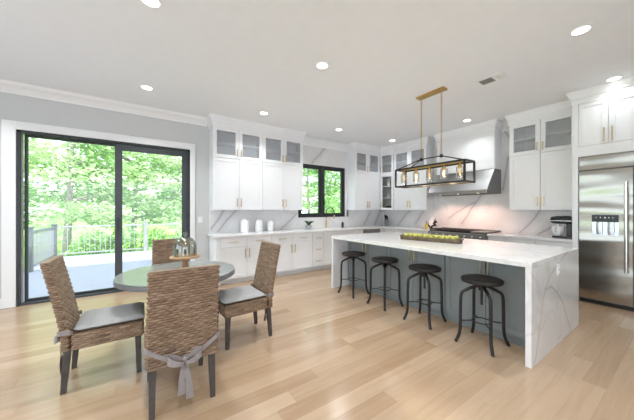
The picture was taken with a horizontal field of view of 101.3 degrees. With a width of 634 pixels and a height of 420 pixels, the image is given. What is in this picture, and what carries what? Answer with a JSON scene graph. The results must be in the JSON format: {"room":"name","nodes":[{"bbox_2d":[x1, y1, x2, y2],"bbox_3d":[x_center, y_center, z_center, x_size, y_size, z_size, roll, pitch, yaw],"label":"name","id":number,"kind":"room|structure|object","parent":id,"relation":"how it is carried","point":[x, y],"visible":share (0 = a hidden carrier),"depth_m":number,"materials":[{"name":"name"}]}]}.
{"room":"kitchen","nodes":[
{"label":"kitchen","id":0,"kind":"room"},
{"bbox_2d":[0,92,351,298],"bbox_3d":[-2.065,-0.144,5.280,10.000,3.270,0.160,0,0,-34],"label":"wall","id":1,"kind":"structure","parent":0,"point":[14,107],"depth_m":4.35,"materials":[{"name":"grey paint"}]},
{"bbox_2d":[1,119,194,308],"bbox_3d":[-3.355,0.056,4.295,2.460,2.630,0.025,0,0,-34],"label":"trim","id":2,"kind":"structure","parent":1,"relation":"attached to","point":[8,127],"depth_m":3.66,"materials":[{"name":"white wood"}]},
{"bbox_2d":[16,129,189,306],"bbox_3d":[-3.374,0.114,4.366,2.237,2.515,0.165,0,0,-34],"label":"door","id":3,"kind":"structure","parent":1,"relation":"in","point":[22,136],"depth_m":3.90,"materials":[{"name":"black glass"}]},
{"bbox_2d":[0,79,207,126],"bbox_3d":[-4.066,-1.709,3.759,4.680,0.140,0.115,0,0,-34],"label":"trim","id":4,"kind":"structure","parent":1,"relation":"attached to","point":[6,86],"depth_m":4.12,"materials":[{"name":"white wood"}]},
{"bbox_2d":[198,216,202,222],"bbox_3d":[-2.262,0.186,5.043,0.084,0.120,0.010,0,0,-34],"label":"light switch","id":5,"kind":"object","parent":1,"relation":"attached to","point":[200,219],"visible":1,"depth_m":5.04,"materials":[{"name":"white plastic"}]},
{"bbox_2d":[209,126,261,209],"bbox_3d":[-1.621,-0.797,5.260,0.982,1.594,0.372,0,0,-34],"label":"upper cabinet","id":6,"kind":"object","parent":1,"relation":"attached to","point":[235,156],"visible":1,"depth_m":5.14,"materials":[{"name":"white wood"}]},
{"bbox_2d":[262,134,302,209],"bbox_3d":[-0.806,-0.797,5.811,0.980,1.594,0.372,0,0,-34],"label":"upper cabinet","id":7,"kind":"object","parent":1,"relation":"attached to","point":[282,178],"visible":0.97,"depth_m":5.71,"materials":[{"name":"white wood"}]},
{"bbox_2d":[298,164,344,217],"bbox_3d":[0.129,-0.474,6.686,1.450,1.310,0.112,0,0,-34],"label":"window","id":8,"kind":"structure","parent":1,"relation":"in","point":[321,169],"depth_m":6.68,"materials":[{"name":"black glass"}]},
{"bbox_2d":[347,150,379,209],"bbox_3d":[1.313,-0.797,7.246,0.945,1.594,0.372,0,0,-34],"label":"upper cabinet","id":9,"kind":"object","parent":1,"relation":"attached to","point":[363,168],"visible":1,"depth_m":7.10,"materials":[{"name":"white wood"}]},
{"bbox_2d":[380,153,393,209],"bbox_3d":[1.982,-0.797,7.481,0.471,1.594,0.674,0,0,-34],"label":"upper cabinet","id":10,"kind":"object","parent":1,"relation":"attached to","point":[386,160],"visible":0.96,"depth_m":7.38,"materials":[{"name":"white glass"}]},
{"bbox_2d":[209,128,571,235],"bbox_3d":[1.146,-0.661,4.737,4.990,2.236,4.340,0,0,-34],"label":"backsplash","id":11,"kind":"structure","parent":1,"relation":"attached to","point":[489,211],"depth_m":5.81,"materials":[{"name":"stone"}]},
{"bbox_2d":[207,76,633,153],"bbox_3d":[1.715,-1.681,5.554,7.214,0.195,3.593,0,0,17],"label":"trim","id":12,"kind":"structure","parent":1,"relation":"attached to","point":[625,85],"depth_m":5.19,"materials":[{"name":"white wood"}]},
{"bbox_2d":[0,0,633,146],"bbox_3d":[0.422,-1.879,1.741,10.150,0.200,8.810,0,0,-34],"label":"ceiling","id":13,"kind":"structure","parent":0,"point":[238,59],"depth_m":2.99,"materials":[{"name":"paint"}]},
{"bbox_2d":[140,85,153,90],"bbox_3d":[-2.469,-1.774,3.775,0.168,0.010,0.168,0,0,-34],"label":"recessed light","id":14,"kind":"object","parent":13,"relation":"in","point":[145,87],"visible":1,"depth_m":3.76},
{"bbox_2d":[140,0,161,8],"bbox_3d":[-1.413,-1.774,2.208,0.168,0.010,0.168,0,0,-34],"label":"recessed light","id":15,"kind":"object","parent":13,"relation":"in","point":[156,4],"visible":1,"depth_m":2.23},
{"bbox_2d":[315,61,328,68],"bbox_3d":[0.065,-1.774,3.196,0.168,0.010,0.168,0,0,-34],"label":"recessed light","id":16,"kind":"object","parent":13,"relation":"in","point":[320,65],"visible":1,"depth_m":3.19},
{"bbox_2d":[395,86,475,187],"bbox_3d":[1.734,-1.075,3.950,0.283,1.406,1.136,0,0,-34],"label":"linear chandelier","id":17,"kind":"object","parent":13,"relation":"hanging from","point":[460,161],"visible":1,"depth_m":3.85,"materials":[{"name":"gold metal"}]},
{"bbox_2d":[474,71,508,86],"bbox_3d":[2.362,-1.772,3.531,0.220,0.014,0.340,0,0,-34],"label":"ceiling vent","id":18,"kind":"object","parent":13,"relation":"in","point":[500,75],"visible":1,"depth_m":3.52,"materials":[{"name":"white metal"}]},
{"bbox_2d":[479,77,495,84],"bbox_3d":[2.336,-1.768,3.571,0.150,0.002,0.155,0,0,-34],"label":"grille","id":19,"kind":"object","parent":18,"relation":"attached to","point":[488,80],"depth_m":3.57,"materials":[{"name":"grey metal"}]},
{"bbox_2d":[569,24,592,35],"bbox_3d":[2.608,-1.774,2.569,0.168,0.010,0.168,0,0,-34],"label":"recessed light","id":20,"kind":"object","parent":13,"relation":"in","point":[580,30],"visible":1,"depth_m":2.56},
{"bbox_2d":[605,75,623,81],"bbox_3d":[4.018,-1.774,3.517,0.168,0.010,0.168,0,0,-34],"label":"recessed light","id":21,"kind":"object","parent":13,"relation":"in","point":[614,78],"visible":1,"depth_m":3.50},
{"bbox_2d":[0,268,633,419],"bbox_3d":[0.467,1.431,1.674,9.850,0.120,8.650,0,0,-34],"label":"floor","id":22,"kind":"structure","parent":0,"point":[329,354],"depth_m":2.25,"materials":[{"name":"brown wood"}]},
{"bbox_2d":[39,255,144,394],"bbox_3d":[-1.847,0.879,2.209,0.637,0.985,0.473,0,0,-34],"label":"wicker chair","id":23,"kind":"object","parent":22,"relation":"on","point":[98,326],"visible":1,"depth_m":2.06,"materials":[{"name":"brown wicker"}]},
{"bbox_2d":[73,302,144,330],"bbox_3d":[-1.772,0.908,2.260,0.455,0.050,0.426,0,0,-34],"label":"seat cushion","id":24,"kind":"object","parent":23,"relation":"on","point":[118,316],"depth_m":2.17,"materials":[{"name":"grey fabric"}]},
{"bbox_2d":[152,238,189,264],"bbox_3d":[-1.789,0.879,3.240,0.473,0.985,0.637,0,0,-34],"label":"wicker chair","id":25,"kind":"object","parent":22,"relation":"on","point":[162,249],"visible":0.17,"depth_m":3.40,"materials":[{"name":"brown wicker"}]},
{"bbox_2d":[113,261,234,291],"bbox_3d":[-1.389,0.990,2.634,1.064,0.752,1.064,0,0,-34],"label":"round table","id":26,"kind":"object","parent":22,"relation":"on","point":[134,280],"visible":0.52,"depth_m":2.52,"materials":[{"name":"grey stone"}]},
{"bbox_2d":[169,253,199,267],"bbox_3d":[-1.346,0.540,2.657,0.284,0.146,0.284,0,0,-34],"label":"cake stand","id":27,"kind":"object","parent":26,"relation":"on","point":[184,257],"visible":0.83,"depth_m":2.63,"materials":[{"name":"brown wood"}]},
{"bbox_2d":[173,232,196,256],"bbox_3d":[-1.346,0.344,2.657,0.216,0.243,0.216,0,0,-34],"label":"glass cloche","id":28,"kind":"object","parent":27,"relation":"on","point":[181,238],"visible":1,"depth_m":2.63,"materials":[{"name":"clear glass"}]},
{"bbox_2d":[143,264,219,419],"bbox_3d":[-1.033,0.879,1.968,0.473,0.985,0.637,0,0,-34],"label":"wicker chair","id":29,"kind":"object","parent":22,"relation":"on","point":[181,329],"visible":1,"depth_m":1.75,"materials":[{"name":"brown wicker"}]},
{"bbox_2d":[209,235,270,285],"bbox_3d":[-1.510,0.935,5.154,1.054,0.872,0.632,0,0,-34],"label":"base cabinet","id":30,"kind":"object","parent":22,"relation":"on","point":[241,252],"visible":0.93,"depth_m":4.88,"materials":[{"name":"white wood"}]},
{"bbox_2d":[207,225,433,237],"bbox_3d":[0.454,0.477,5.706,5.000,0.040,1.917,0,0,-34],"label":"countertop","id":31,"kind":"structure","parent":30,"relation":"on","point":[289,231],"depth_m":5.80,"materials":[{"name":"stone"}]},
{"bbox_2d":[240,218,248,232],"bbox_3d":[-1.483,0.310,5.324,0.175,0.292,0.175,0,0,-34],"label":"canister","id":32,"kind":"object","parent":31,"relation":"on","point":[244,223],"visible":0.99,"depth_m":5.25,"materials":[{"name":"white ceramic"}]},
{"bbox_2d":[255,218,262,231],"bbox_3d":[-1.230,0.316,5.495,0.165,0.282,0.165,0,0,-34],"label":"canister","id":33,"kind":"object","parent":31,"relation":"on","point":[258,223],"visible":1,"depth_m":5.43,"materials":[{"name":"white ceramic"}]},
{"bbox_2d":[267,220,272,230],"bbox_3d":[-1.011,0.336,5.643,0.128,0.242,0.128,0,0,-34],"label":"canister","id":34,"kind":"object","parent":31,"relation":"on","point":[270,223],"visible":0.97,"depth_m":5.59,"materials":[{"name":"white ceramic"}]},
{"bbox_2d":[305,221,314,228],"bbox_3d":[-0.180,0.356,6.181,0.228,0.202,0.236,0,0,25],"label":"potted succulent","id":35,"kind":"object","parent":31,"relation":"on","point":[308,226],"visible":0.98,"depth_m":6.11,"materials":[{"name":"white ceramic"}]},
{"bbox_2d":[325,207,334,227],"bbox_3d":[0.330,0.194,6.619,0.292,0.526,0.067,0,0,-32],"label":"faucet","id":36,"kind":"object","parent":31,"relation":"on","point":[333,217],"visible":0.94,"depth_m":6.55,"materials":[{"name":"gold metal"}]},
{"bbox_2d":[384,214,388,225],"bbox_3d":[2.000,0.292,7.493,0.121,0.329,0.150,0,0,11],"label":"knife block","id":37,"kind":"object","parent":31,"relation":"on","point":[386,221],"visible":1,"depth_m":7.43,"materials":[{"name":"black plastic"}]},
{"bbox_2d":[427,217,439,228],"bbox_3d":[2.803,0.319,6.295,0.236,0.276,0.270,0,0,3],"label":"ceramic jug","id":38,"kind":"object","parent":31,"relation":"on","point":[432,223],"visible":0.89,"depth_m":6.23,"materials":[{"name":"white ceramic"}]},
{"bbox_2d":[217,241,280,349],"bbox_3d":[-0.776,0.879,2.878,0.637,0.985,0.473,0,0,-37],"label":"wicker chair","id":39,"kind":"object","parent":22,"relation":"on","point":[241,300],"visible":0.96,"depth_m":2.82,"materials":[{"name":"brown wicker"}]},
{"bbox_2d":[218,285,265,304],"bbox_3d":[-0.848,0.908,2.823,0.455,0.050,0.426,0,0,-37],"label":"seat cushion","id":40,"kind":"object","parent":39,"relation":"on","point":[242,295],"depth_m":2.73,"materials":[{"name":"grey fabric"}]},
{"bbox_2d":[271,233,311,275],"bbox_3d":[-0.664,0.935,5.727,0.986,0.872,0.632,0,0,-34],"label":"base cabinet","id":41,"kind":"object","parent":22,"relation":"on","point":[295,255],"visible":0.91,"depth_m":5.52,"materials":[{"name":"white wood"}]},
{"bbox_2d":[310,232,322,270],"bbox_3d":[-0.130,0.935,6.088,0.300,0.872,0.632,0,0,-34],"label":"base cabinet","id":42,"kind":"object","parent":22,"relation":"on","point":[317,237],"visible":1,"depth_m":5.86,"materials":[{"name":"white wood"}]},
{"bbox_2d":[321,230,353,268],"bbox_3d":[0.382,0.935,6.434,0.930,0.872,0.632,0,0,-34],"label":"base cabinet","id":43,"kind":"object","parent":22,"relation":"on","point":[327,236],"visible":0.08,"depth_m":6.05,"materials":[{"name":"white wood"}]},
{"bbox_2d":[338,251,368,298],"bbox_3d":[0.598,1.033,4.263,0.380,0.682,0.380,0,0,-36],"label":"bar stool","id":44,"kind":"object","parent":22,"relation":"on","point":[351,254],"visible":1,"depth_m":4.22,"materials":[{"name":"metal"}]},
{"bbox_2d":[354,230,362,233],"bbox_3d":[0.897,0.935,6.784,0.312,0.872,0.632,0,0,-34],"label":"base cabinet","id":45,"kind":"object","parent":22,"relation":"on","point":[355,231],"visible":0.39,"depth_m":6.54,"materials":[{"name":"white wood"}]},
{"bbox_2d":[348,241,388,298],"bbox_3d":[1.296,0.938,4.694,1.240,0.866,0.914,0,0,-34],"label":"base cabinet","id":46,"kind":"object","parent":22,"relation":"on","point":[370,250],"visible":0.42,"depth_m":4.31,"materials":[{"name":"grey wood"}]},
{"bbox_2d":[363,229,379,233],"bbox_3d":[1.291,0.936,7.038,0.620,0.870,0.612,0,0,-34],"label":"dishwasher","id":47,"kind":"object","parent":22,"relation":"on","point":[365,230],"visible":0.04,"depth_m":6.80,"materials":[{"name":"silver metal"}]},
{"bbox_2d":[366,256,403,310],"bbox_3d":[0.979,1.033,3.754,0.380,0.682,0.380,0,0,-30],"label":"bar stool","id":48,"kind":"object","parent":22,"relation":"on","point":[382,260],"visible":1,"depth_m":3.69,"materials":[{"name":"metal"}]},
{"bbox_2d":[380,228,397,231],"bbox_3d":[1.967,0.935,7.261,0.742,0.872,1.020,0,0,-34],"label":"base cabinet","id":49,"kind":"object","parent":22,"relation":"on","point":[382,229],"visible":0.16,"depth_m":6.97,"materials":[{"name":"white wood"}]},
{"bbox_2d":[398,229,427,233],"bbox_3d":[2.554,0.935,6.509,0.632,0.872,0.880,0,0,-34],"label":"base cabinet","id":50,"kind":"object","parent":22,"relation":"on","point":[399,231],"visible":0.03,"depth_m":6.37,"materials":[{"name":"white wood"}]},
{"bbox_2d":[387,247,446,318],"bbox_3d":[1.811,0.938,3.934,1.240,0.866,0.914,0,0,-34],"label":"base cabinet","id":51,"kind":"object","parent":22,"relation":"on","point":[405,257],"visible":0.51,"depth_m":3.59,"materials":[{"name":"grey wood"}]},
{"bbox_2d":[403,264,446,329],"bbox_3d":[1.330,1.033,3.217,0.380,0.682,0.380,0,0,-37],"label":"bar stool","id":52,"kind":"object","parent":22,"relation":"on","point":[423,270],"visible":1,"depth_m":3.19,"materials":[{"name":"metal"}]},
{"bbox_2d":[332,232,578,368],"bbox_3d":[1.695,0.914,3.850,1.545,0.914,2.854,0,0,-34],"label":"countertop","id":53,"kind":"structure","parent":22,"relation":"on","point":[551,272],"depth_m":2.79,"materials":[{"name":"stone"}]},
{"bbox_2d":[400,234,463,243],"bbox_3d":[1.655,0.419,3.822,0.183,0.074,0.900,0,0,-44],"label":"trough","id":54,"kind":"object","parent":53,"relation":"on","point":[459,240],"visible":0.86,"depth_m":3.71,"materials":[{"name":"brown wood"}]},
{"bbox_2d":[428,227,500,239],"bbox_3d":[3.116,0.893,5.608,0.692,0.955,1.223,0,0,-34],"label":"range cooker","id":55,"kind":"object","parent":22,"relation":"on","point":[481,234],"visible":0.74,"depth_m":5.39,"materials":[{"name":"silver metal"}]},
{"bbox_2d":[454,274,509,356],"bbox_3d":[1.690,1.033,2.668,0.380,0.682,0.380,0,0,-34],"label":"bar stool","id":56,"kind":"object","parent":22,"relation":"on","point":[482,282],"visible":1,"depth_m":2.63,"materials":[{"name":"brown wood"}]},
{"bbox_2d":[445,255,524,346],"bbox_3d":[2.326,0.938,3.174,1.240,0.866,0.914,0,0,-34],"label":"base cabinet","id":57,"kind":"object","parent":22,"relation":"on","point":[513,289],"visible":0.33,"depth_m":2.82,"materials":[{"name":"grey wood"}]},
{"bbox_2d":[488,236,503,241],"bbox_3d":[3.567,0.935,5.014,0.632,0.872,0.265,0,0,-34],"label":"base cabinet","id":58,"kind":"object","parent":22,"relation":"on","point":[490,238],"visible":0.03,"depth_m":4.86,"materials":[{"name":"white wood"}]},
{"bbox_2d":[504,237,535,243],"bbox_3d":[3.769,0.935,4.714,0.632,0.872,0.455,0,0,-34],"label":"base cabinet","id":59,"kind":"object","parent":22,"relation":"on","point":[514,240],"visible":0.03,"depth_m":4.55,"materials":[{"name":"white wood"}]},
{"bbox_2d":[536,240,571,247],"bbox_3d":[4.026,0.935,4.336,0.632,0.872,0.455,0,0,-34],"label":"base cabinet","id":60,"kind":"object","parent":22,"relation":"on","point":[538,242],"visible":0.05,"depth_m":4.17,"materials":[{"name":"white wood"}]},
{"bbox_2d":[487,232,571,241],"bbox_3d":[3.821,0.477,4.635,0.625,0.040,1.179,0,0,-34],"label":"countertop","id":61,"kind":"structure","parent":60,"relation":"on","point":[506,235],"depth_m":4.49,"materials":[{"name":"stone"}]},
{"bbox_2d":[550,216,571,238],"bbox_3d":[4.016,0.275,4.267,0.247,0.362,0.285,0,0,-34],"label":"stand mixer","id":62,"kind":"object","parent":61,"relation":"on","point":[558,231],"visible":0.87,"depth_m":4.24,"materials":[{"name":"black plastic"}]},
{"bbox_2d":[552,226,564,235],"bbox_3d":[3.990,0.347,4.305,0.247,0.161,0.166,0,0,-34],"label":"bowl","id":63,"kind":"object","parent":62,"relation":"on","point":[557,230],"depth_m":4.25,"materials":[{"name":"silver metal"}]},
{"bbox_2d":[572,92,633,299],"bbox_3d":[4.519,-0.112,3.571,0.672,2.965,1.358,0,0,-34],"label":"refrigerator surround","id":64,"kind":"object","parent":22,"relation":"on","point":[605,126],"visible":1,"depth_m":3.76,"materials":[{"name":"white wood"}]},
{"bbox_2d":[579,151,633,310],"bbox_3d":[4.499,0.291,3.558,0.699,2.160,1.211,0,0,-34],"label":"refrigerator","id":65,"kind":"object","parent":22,"relation":"on","point":[606,182],"visible":1,"depth_m":3.67,"materials":[{"name":"silver metal"}]},
{"bbox_3d":[4.483,-0.204,4.393,0.150,3.150,8.650,0,0,-34],"label":"wall","id":66,"kind":"structure","parent":0,"visible":0},
{"bbox_2d":[394,145,433,209],"bbox_3d":[2.515,-0.797,6.835,0.372,1.594,0.985,0,0,-34],"label":"upper cabinet","id":67,"kind":"object","parent":66,"relation":"attached to","point":[418,198],"visible":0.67,"depth_m":6.71,"materials":[{"name":"white wood"}]},
{"bbox_2d":[428,169,500,195],"bbox_3d":[3.149,-0.572,5.631,0.628,0.485,1.229,0,0,-34],"label":"range hood","id":68,"kind":"object","parent":66,"relation":"attached to","point":[488,181],"visible":1,"depth_m":5.33,"materials":[{"name":"silver metal"}]},
{"bbox_2d":[437,130,500,174],"bbox_3d":[3.288,-1.204,5.725,0.285,0.760,1.229,0,0,-34],"label":"hood cover","id":69,"kind":"object","parent":66,"relation":"attached to","point":[484,148],"visible":0.92,"depth_m":5.46,"materials":[{"name":"white paint"}]},
{"bbox_2d":[509,112,571,209],"bbox_3d":[4.016,-0.797,4.618,0.372,1.594,0.925,0,0,-34],"label":"upper cabinet","id":70,"kind":"object","parent":66,"relation":"attached to","point":[540,175],"visible":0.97,"depth_m":4.54,"materials":[{"name":"white wood"}]},
{"label":"outside","id":71,"kind":"structure","parent":0,"visible":0},
{"bbox_2d":[29,250,152,297],"bbox_3d":[-2.660,1.511,8.523,9.850,0.040,5.858,0,0,-34],"label":"deck","id":72,"kind":"object","parent":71,"point":[92,271],"visible":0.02,"depth_m":6.52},
{"bbox_2d":[29,224,57,271],"bbox_3d":[-7.524,0.946,7.153,0.150,1.090,2.332,0,0,-34],"label":"deck railing","id":73,"kind":"object","parent":72,"relation":"on","point":[50,232],"visible":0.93,"depth_m":7.06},
{"bbox_2d":[57,221,181,254],"bbox_3d":[-5.477,0.946,10.035,6.620,1.090,0.150,0,0,-34],"label":"deck railing","id":74,"kind":"object","parent":72,"relation":"on","point":[144,224],"visible":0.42,"depth_m":8.86,"materials":[{"name":"white metal"}]},
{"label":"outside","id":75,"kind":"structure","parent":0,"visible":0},
{"bbox_2d":[34,219,181,263],"bbox_3d":[-26.825,2.596,39.624,120.000,0.150,84.300,0,0,-34],"label":"lawn","id":76,"kind":"structure","parent":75,"point":[168,231],"depth_m":27.89,"materials":[{"name":"green plant"}]},
{"bbox_2d":[29,138,61,224],"bbox_3d":[-14.021,-1.132,9.611,6.828,7.317,6.425,0,0,-34],"label":"tree","id":77,"kind":"object","parent":76,"relation":"on","point":[32,191],"visible":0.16,"depth_m":11.19,"materials":[{"name":"green plant"}]},
{"bbox_2d":[29,138,160,255],"bbox_3d":[-10.617,-1.416,10.699,6.708,7.886,6.886,0,0,-34],"label":"tree","id":78,"kind":"object","parent":76,"relation":"on","point":[72,206],"visible":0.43,"depth_m":10.50,"materials":[{"name":"green plant"}]},
{"bbox_2d":[64,226,140,255],"bbox_3d":[-8.408,1.576,10.199,2.541,1.895,1.519,0,0,-34],"label":"shrub","id":79,"kind":"object","parent":76,"relation":"on","point":[94,245],"visible":0.51,"depth_m":10.12,"materials":[{"name":"green plant"}]},
{"bbox_2d":[48,141,181,250],"bbox_3d":[-9.804,-1.341,14.193,6.957,7.742,6.013,0,0,-39],"label":"tree","id":80,"kind":"object","parent":76,"relation":"on","point":[94,155],"visible":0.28,"depth_m":12.96,"materials":[{"name":"green plant"}]},
{"bbox_2d":[109,151,181,227],"bbox_3d":[-6.960,-1.054,13.871,5.730,7.165,6.438,0,0,5],"label":"tree","id":81,"kind":"object","parent":76,"relation":"on","point":[153,176],"visible":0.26,"depth_m":12.28,"materials":[{"name":"green plant"}]},
{"bbox_2d":[135,226,181,250],"bbox_3d":[-6.710,1.585,11.629,2.528,1.877,1.730,0,0,-34],"label":"shrub","id":82,"kind":"object","parent":76,"relation":"on","point":[149,241],"visible":0.16,"depth_m":11.27,"materials":[{"name":"green plant"}]},
{"bbox_2d":[29,138,339,245],"bbox_3d":[-10.410,-2.713,24.334,56.293,11.336,11.285,0,0,-34],"label":"woodland","id":83,"kind":"object","parent":76,"relation":"on","point":[40,224],"visible":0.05,"depth_m":19.30,"materials":[{"name":"green plant"}]},
{"bbox_2d":[302,168,339,212],"bbox_3d":[-0.783,-1.156,17.388,6.059,7.365,5.921,0,0,-34],"label":"tree","id":84,"kind":"object","parent":76,"relation":"on","point":[309,192],"visible":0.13,"depth_m":16.88,"materials":[{"name":"green plant"}]},
{"bbox_2d":[303,168,339,212],"bbox_3d":[2.121,-1.190,18.423,6.118,7.433,6.158,0,0,-34],"label":"tree","id":85,"kind":"object","parent":76,"relation":"on","point":[315,171],"visible":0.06,"depth_m":17.48,"materials":[{"name":"green plant"}]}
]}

